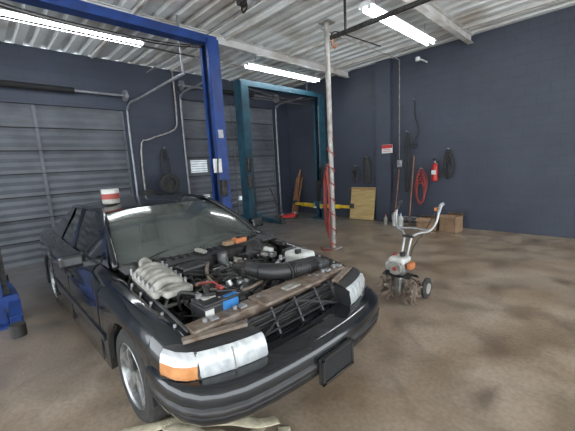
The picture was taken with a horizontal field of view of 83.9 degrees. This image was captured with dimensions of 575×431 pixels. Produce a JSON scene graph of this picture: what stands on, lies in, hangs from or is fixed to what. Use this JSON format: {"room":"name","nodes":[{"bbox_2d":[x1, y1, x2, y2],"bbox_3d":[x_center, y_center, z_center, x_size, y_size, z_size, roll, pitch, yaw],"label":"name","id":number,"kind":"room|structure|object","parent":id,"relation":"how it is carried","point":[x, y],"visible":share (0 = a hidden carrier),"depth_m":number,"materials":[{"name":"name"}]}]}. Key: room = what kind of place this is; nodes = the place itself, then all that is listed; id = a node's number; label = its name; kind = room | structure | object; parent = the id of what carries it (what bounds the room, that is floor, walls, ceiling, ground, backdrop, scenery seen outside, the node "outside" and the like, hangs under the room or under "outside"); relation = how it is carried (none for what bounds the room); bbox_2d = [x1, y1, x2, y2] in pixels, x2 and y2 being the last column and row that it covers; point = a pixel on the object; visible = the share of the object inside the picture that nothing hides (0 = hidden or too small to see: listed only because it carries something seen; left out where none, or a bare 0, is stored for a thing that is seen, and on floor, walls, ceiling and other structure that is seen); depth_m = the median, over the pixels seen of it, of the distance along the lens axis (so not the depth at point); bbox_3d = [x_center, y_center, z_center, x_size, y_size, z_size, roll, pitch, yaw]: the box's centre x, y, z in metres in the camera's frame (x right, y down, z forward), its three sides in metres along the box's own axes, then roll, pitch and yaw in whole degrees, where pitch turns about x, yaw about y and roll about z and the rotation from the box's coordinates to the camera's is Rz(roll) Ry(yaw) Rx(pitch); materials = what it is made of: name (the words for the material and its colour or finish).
{"room":"auto repair garage","nodes":[
{"label":"auto repair garage","id":0,"kind":"room"},
{"bbox_2d":[0,41,291,214],"bbox_3d":[-4.657,-1.242,6.825,13.100,4.220,0.200,-12,12,-43],"label":"wall","id":1,"kind":"structure","parent":0,"point":[154,114],"depth_m":7.64,"materials":[{"name":"blue paint"}]},
{"bbox_2d":[0,102,133,268],"bbox_3d":[-4.964,-0.644,6.581,3.350,3.150,0.045,-12,12,-43],"label":"door","id":2,"kind":"structure","parent":1,"relation":"in","point":[54,159],"depth_m":6.60,"materials":[{"name":"metal"}]},
{"bbox_2d":[140,71,177,189],"bbox_3d":[-3.159,-1.518,8.046,1.059,4.220,0.040,-12,12,-43],"label":"pipe","id":3,"kind":"object","parent":1,"relation":"attached to","point":[172,71],"visible":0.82,"depth_m":7.95,"materials":[{"name":"grey metal"}]},
{"bbox_2d":[160,147,170,174],"bbox_3d":[-3.100,-1.287,8.114,0.230,0.867,0.143,-12,12,-43],"label":"hose","id":4,"kind":"object","parent":1,"relation":"hanging from","point":[162,151],"visible":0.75,"depth_m":8.03,"materials":[{"name":"rubber"}]},
{"bbox_2d":[181,99,277,216],"bbox_3d":[-1.586,-1.544,9.804,3.250,3.550,0.060,-12,12,-43],"label":"door","id":5,"kind":"structure","parent":1,"relation":"in","point":[194,118],"depth_m":9.77,"materials":[{"name":"metal"}]},
{"bbox_2d":[0,213,574,430],"bbox_3d":[0.107,1.504,1.670,16.000,0.100,16.000,-12,12,-43],"label":"floor","id":6,"kind":"structure","parent":0,"point":[491,346],"depth_m":2.90,"materials":[{"name":"concrete"}]},
{"bbox_2d":[0,0,231,338],"bbox_3d":[-2.430,-0.873,4.666,3.720,3.925,2.370,-12,12,-43],"label":"lift","id":7,"kind":"object","parent":6,"relation":"on","point":[13,320],"visible":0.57,"depth_m":4.82,"materials":[{"name":"blue paint"}]},
{"bbox_2d":[158,192,187,194],"bbox_3d":[-2.965,0.080,7.686,1.100,1.160,0.640,-12,12,-43],"label":"tool chest","id":8,"kind":"object","parent":6,"relation":"on","point":[175,192],"visible":0.02,"depth_m":7.72,"materials":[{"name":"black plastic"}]},
{"bbox_2d":[139,189,158,195],"bbox_3d":[-3.194,-0.529,7.355,0.434,0.119,0.374,-12,12,-43],"label":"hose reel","id":9,"kind":"object","parent":8,"relation":"on","point":[150,191],"visible":0.98,"depth_m":7.22,"materials":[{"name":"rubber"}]},
{"bbox_2d":[159,174,179,193],"bbox_3d":[-2.825,-0.766,7.694,0.480,0.480,0.140,-12,12,-43],"label":"spare tire","id":10,"kind":"object","parent":8,"relation":"on","point":[169,183],"visible":1,"depth_m":7.67,"materials":[{"name":"rubber"}]},
{"bbox_2d":[122,415,290,430],"bbox_3d":[-0.563,1.376,1.951,1.171,0.123,0.430,-3,9,-1],"label":"cloth","id":11,"kind":"object","parent":6,"relation":"on","point":[172,423],"visible":0.77,"depth_m":2.05,"materials":[{"name":"beige fabric"}]},
{"bbox_2d":[40,194,378,426],"bbox_3d":[-1.603,0.476,3.953,2.190,1.402,5.489,-12,12,-43],"label":"car","id":12,"kind":"object","parent":6,"relation":"on","point":[269,315],"visible":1,"depth_m":2.33,"materials":[{"name":"black paint"}]},
{"bbox_2d":[100,188,119,203],"bbox_3d":[-1.982,-0.217,3.585,0.180,0.160,0.180,-12,12,-43],"label":"container","id":13,"kind":"object","parent":12,"relation":"on","point":[109,196],"visible":1,"depth_m":3.51,"materials":[{"name":"white metal"}]},
{"bbox_2d":[270,188,297,218],"bbox_3d":[-0.123,-0.387,10.133,0.857,1.006,0.340,-1,9,11],"label":"jack","id":14,"kind":"object","parent":6,"relation":"on","point":[293,214],"visible":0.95,"depth_m":10.08,"materials":[{"name":"red paint"}]},
{"bbox_2d":[233,78,353,234],"bbox_3d":[-0.001,-1.536,8.706,3.220,3.705,2.370,-12,12,-43],"label":"lift","id":15,"kind":"object","parent":6,"relation":"on","point":[241,86],"visible":0.83,"depth_m":7.84,"materials":[{"name":"teal paint"}]},
{"bbox_2d":[291,170,302,213],"bbox_3d":[0.313,-0.813,10.963,0.398,1.487,0.291,-12,12,-43],"label":"lumber","id":16,"kind":"object","parent":6,"relation":"on","point":[296,196],"visible":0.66,"depth_m":10.93,"materials":[{"name":"brown wood"}]},
{"bbox_2d":[318,18,341,249],"bbox_3d":[0.817,-1.419,6.104,0.240,4.200,0.240,-12,12,-43],"label":"support pole","id":17,"kind":"object","parent":6,"relation":"on","point":[326,22],"visible":0.85,"depth_m":6.02,"materials":[{"name":"white metal"}]},
{"bbox_2d":[321,138,336,250],"bbox_3d":[0.781,-0.391,6.186,0.341,2.165,0.253,-6,9,-15],"label":"air hose","id":18,"kind":"object","parent":17,"relation":"hanging from","point":[326,182],"visible":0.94,"depth_m":6.21,"materials":[{"name":"rubber"}]},
{"bbox_2d":[350,187,375,220],"bbox_3d":[2.174,-0.350,9.283,0.166,0.921,0.800,-12,12,-43],"label":"plywood board","id":19,"kind":"object","parent":6,"relation":"on","point":[363,198],"visible":0.96,"depth_m":9.25,"materials":[{"name":"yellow wood"}]},
{"bbox_2d":[384,214,387,224],"bbox_3d":[2.602,0.098,8.484,0.100,0.270,0.100,-12,12,-43],"label":"bottle","id":20,"kind":"object","parent":6,"relation":"on","point":[385,217],"visible":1,"depth_m":8.46,"materials":[{"name":"grey plastic"}]},
{"bbox_2d":[391,151,395,221],"bbox_3d":[2.839,-0.765,8.530,0.209,1.895,0.066,-10,11,-37],"label":"bar","id":21,"kind":"object","parent":6,"relation":"on","point":[395,151],"visible":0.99,"depth_m":8.53,"materials":[{"name":"metal"}]},
{"bbox_2d":[392,210,397,225],"bbox_3d":[2.766,0.065,8.249,0.140,0.390,0.140,-12,12,-43],"label":"bottle","id":22,"kind":"object","parent":6,"relation":"on","point":[393,215],"visible":0.62,"depth_m":8.21,"materials":[{"name":"white plastic"}]},
{"bbox_2d":[391,169,399,219],"bbox_3d":[2.903,-0.497,8.416,0.268,1.413,0.203,-7,10,-21],"label":"shovel","id":23,"kind":"object","parent":6,"relation":"on","point":[399,169],"visible":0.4,"depth_m":8.43,"materials":[{"name":"brown wood"}]},
{"bbox_2d":[398,213,402,226],"bbox_3d":[2.865,0.104,8.097,0.130,0.350,0.130,-12,12,-43],"label":"bottle","id":24,"kind":"object","parent":6,"relation":"on","point":[400,218],"visible":1,"depth_m":8.05,"materials":[{"name":"white plastic"}]},
{"bbox_2d":[403,156,415,224],"bbox_3d":[3.163,-0.641,8.144,0.279,1.732,0.360,-12,12,-43],"label":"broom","id":25,"kind":"object","parent":6,"relation":"on","point":[409,216],"visible":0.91,"depth_m":8.13,"materials":[{"name":"brown wood"}]},
{"bbox_2d":[377,201,444,306],"bbox_3d":[1.476,0.440,3.920,0.757,1.145,0.572,-12,12,-43],"label":"garden tiller","id":26,"kind":"object","parent":6,"relation":"on","point":[398,266],"visible":1,"depth_m":3.81,"materials":[{"name":"metal"}]},
{"bbox_2d":[415,215,438,231],"bbox_3d":[3.327,0.183,7.589,0.420,0.304,0.557,4,12,40],"label":"cardboard box","id":27,"kind":"object","parent":6,"relation":"on","point":[422,222],"visible":0.7,"depth_m":7.48,"materials":[{"name":"brown cardboard"}]},
{"bbox_2d":[439,212,464,233],"bbox_3d":[3.710,0.163,7.261,0.577,0.404,0.360,-9,11,-35],"label":"cardboard box","id":28,"kind":"object","parent":6,"relation":"on","point":[451,222],"visible":0.96,"depth_m":7.15,"materials":[{"name":"brown cardboard"}]},
{"bbox_2d":[0,0,574,87],"bbox_3d":[-0.365,-2.944,2.148,13.700,0.135,12.600,-12,12,-43],"label":"ceiling","id":29,"kind":"structure","parent":0,"point":[296,27],"depth_m":6.02,"materials":[{"name":"white paint"}]},
{"bbox_2d":[0,7,144,47],"bbox_3d":[-3.418,-2.956,4.769,2.450,0.330,0.240,-12,12,-43],"label":"fluorescent light","id":30,"kind":"object","parent":29,"relation":"hanging from","point":[3,11],"visible":0.61,"depth_m":4.76,"materials":[{"name":"white plastic"}]},
{"bbox_2d":[0,15,306,212],"bbox_3d":[-2.240,-1.415,7.012,8.250,4.200,2.911,-12,12,-43],"label":"door track","id":31,"kind":"object","parent":29,"relation":"attached to","point":[3,83],"visible":0.82,"depth_m":7.29,"materials":[{"name":"metal"}]},
{"bbox_2d":[145,45,242,66],"bbox_3d":[-2.293,-3.397,6.676,8.900,0.021,0.024,-12,12,-43],"label":"conduit","id":32,"kind":"object","parent":29,"relation":"attached to","point":[145,45],"visible":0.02,"depth_m":7.02,"materials":[{"name":"grey metal"}]},
{"bbox_2d":[146,0,262,72],"bbox_3d":[-0.198,-3.031,4.344,0.054,0.024,8.900,-12,12,-43],"label":"conduit","id":33,"kind":"object","parent":29,"relation":"attached to","point":[259,1],"visible":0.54,"depth_m":5.29,"materials":[{"name":"grey metal"}]},
{"bbox_2d":[81,0,349,77],"bbox_3d":[-2.947,-3.030,4.592,13.100,0.170,0.110,-12,12,-43],"label":"ceiling beam","id":34,"kind":"structure","parent":29,"relation":"attached to","point":[233,44],"depth_m":6.70,"materials":[{"name":"white metal"}]},
{"bbox_2d":[236,0,247,13],"bbox_3d":[-0.637,-3.065,4.591,0.100,0.302,0.190,-12,12,-43],"label":"winch","id":35,"kind":"object","parent":29,"relation":"hanging from","point":[242,3],"visible":1,"depth_m":4.59,"materials":[{"name":"metal"}]},
{"bbox_2d":[242,56,320,82],"bbox_3d":[-0.058,-3.619,7.842,2.450,0.350,0.240,-12,12,-43],"label":"fluorescent light","id":36,"kind":"object","parent":29,"relation":"hanging from","point":[246,64],"visible":0.98,"depth_m":7.65,"materials":[{"name":"white plastic"}]},
{"bbox_2d":[90,0,558,85],"bbox_3d":[1.243,-3.181,3.707,7.050,0.060,12.000,-12,12,-43],"label":"ceiling beams","id":37,"kind":"structure","parent":29,"relation":"attached to","point":[142,3],"depth_m":6.16,"materials":[{"name":"white metal"}]},
{"bbox_2d":[321,28,399,158],"bbox_3d":[1.773,-2.455,7.120,3.062,2.462,0.028,-12,12,-43],"label":"conduit","id":38,"kind":"object","parent":29,"relation":"attached to","point":[321,28],"visible":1,"depth_m":7.98,"materials":[{"name":"grey metal"}]},
{"bbox_2d":[358,0,387,17],"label":"fluorescent light","id":39,"kind":"object","parent":29,"relation":"hanging from","point":[370,8],"depth_m":4.79,"materials":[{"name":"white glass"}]},
{"bbox_2d":[330,0,431,48],"bbox_3d":[3.156,-3.035,4.069,1.823,0.670,5.416,-12,12,-43],"label":"rail","id":40,"kind":"object","parent":29,"relation":"attached to","point":[346,31],"visible":1,"depth_m":4.81,"materials":[{"name":"metal"}]},
{"bbox_2d":[381,15,436,45],"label":"fluorescent light","id":41,"kind":"object","parent":29,"relation":"hanging from","point":[394,22],"depth_m":5.65,"materials":[{"name":"white plastic"}]},
{"bbox_2d":[402,0,473,43],"bbox_3d":[-0.743,-2.797,2.354,13.100,0.170,0.110,-12,12,-43],"label":"ceiling beam","id":42,"kind":"structure","parent":29,"relation":"attached to","point":[434,13],"depth_m":5.77,"materials":[{"name":"white metal"}]},
{"bbox_2d":[287,5,574,237],"bbox_3d":[4.419,-1.767,6.983,0.200,4.220,12.600,-12,12,-43],"label":"wall","id":43,"kind":"structure","parent":0,"point":[503,102],"depth_m":7.08,"materials":[{"name":"blue paint"}]},
{"bbox_2d":[351,165,358,182],"bbox_3d":[1.998,-1.210,9.361,0.153,0.522,0.241,-12,12,-43],"label":"coiled cable","id":44,"kind":"object","parent":43,"relation":"attached to","point":[355,171],"visible":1,"depth_m":9.32,"materials":[{"name":"rubber"}]},
{"bbox_2d":[363,156,370,183],"bbox_3d":[2.248,-1.298,9.092,0.138,0.772,0.201,-7,10,-21],"label":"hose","id":45,"kind":"object","parent":43,"relation":"hanging from","point":[366,162],"visible":1,"depth_m":9.06,"materials":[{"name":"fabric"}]},
{"bbox_2d":[375,58,392,221],"bbox_3d":[2.597,-1.922,8.593,0.140,4.220,0.420,-12,12,-43],"label":"pilaster","id":46,"kind":"object","parent":43,"relation":"attached to","point":[383,68],"visible":0.86,"depth_m":8.50,"materials":[{"name":"blue paint"}]},
{"bbox_2d":[382,144,392,152],"bbox_3d":[2.634,-1.761,8.462,0.017,0.220,0.300,-12,12,-43],"label":"warning sign","id":47,"kind":"object","parent":46,"relation":"attached to","point":[385,148],"visible":1,"depth_m":8.44,"materials":[{"name":"white plastic"}]},
{"bbox_2d":[397,160,402,166],"bbox_3d":[2.945,-1.361,8.389,0.090,0.180,0.120,-12,12,-43],"label":"junction box","id":48,"kind":"object","parent":43,"relation":"attached to","point":[399,162],"visible":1,"depth_m":8.36,"materials":[{"name":"metal"}]},
{"bbox_2d":[404,131,409,191],"bbox_3d":[3.074,-1.377,8.191,0.146,1.544,0.133,-5,9,-10],"label":"air hose","id":49,"kind":"object","parent":43,"relation":"attached to","point":[407,132],"visible":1,"depth_m":8.16,"materials":[{"name":"rubber"}]},
{"bbox_2d":[411,99,418,147],"bbox_3d":[3.179,-2.279,7.950,0.094,1.200,0.207,-12,12,-43],"label":"rope","id":50,"kind":"object","parent":43,"relation":"attached to","point":[415,146],"visible":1,"depth_m":7.92,"materials":[{"name":"rubber"}]},
{"bbox_2d":[414,168,427,204],"bbox_3d":[3.364,-0.734,8.046,0.153,0.939,0.330,-12,12,-43],"label":"hose","id":51,"kind":"object","parent":43,"relation":"attached to","point":[424,179],"visible":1,"depth_m":7.99,"materials":[{"name":"rubber"}]},
{"bbox_2d":[415,57,426,62],"bbox_3d":[3.110,-3.577,7.405,0.550,0.080,0.100,-12,12,-43],"label":"wall lamp arm","id":52,"kind":"object","parent":43,"relation":"attached to","point":[417,59],"visible":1,"depth_m":7.25,"materials":[{"name":"white metal"}]},
{"bbox_2d":[431,158,439,180],"bbox_3d":[3.551,-1.108,7.715,0.185,0.546,0.217,-2,9,8],"label":"fire extinguisher","id":53,"kind":"object","parent":43,"relation":"attached to","point":[434,169],"visible":1,"depth_m":7.67,"materials":[{"name":"red paint"}]},
{"bbox_2d":[443,148,453,178],"bbox_3d":[3.784,-1.216,7.504,0.155,0.724,0.235,-12,12,-43],"label":"hose","id":54,"kind":"object","parent":43,"relation":"attached to","point":[447,176],"visible":1,"depth_m":7.46,"materials":[{"name":"rubber"}]}
]}

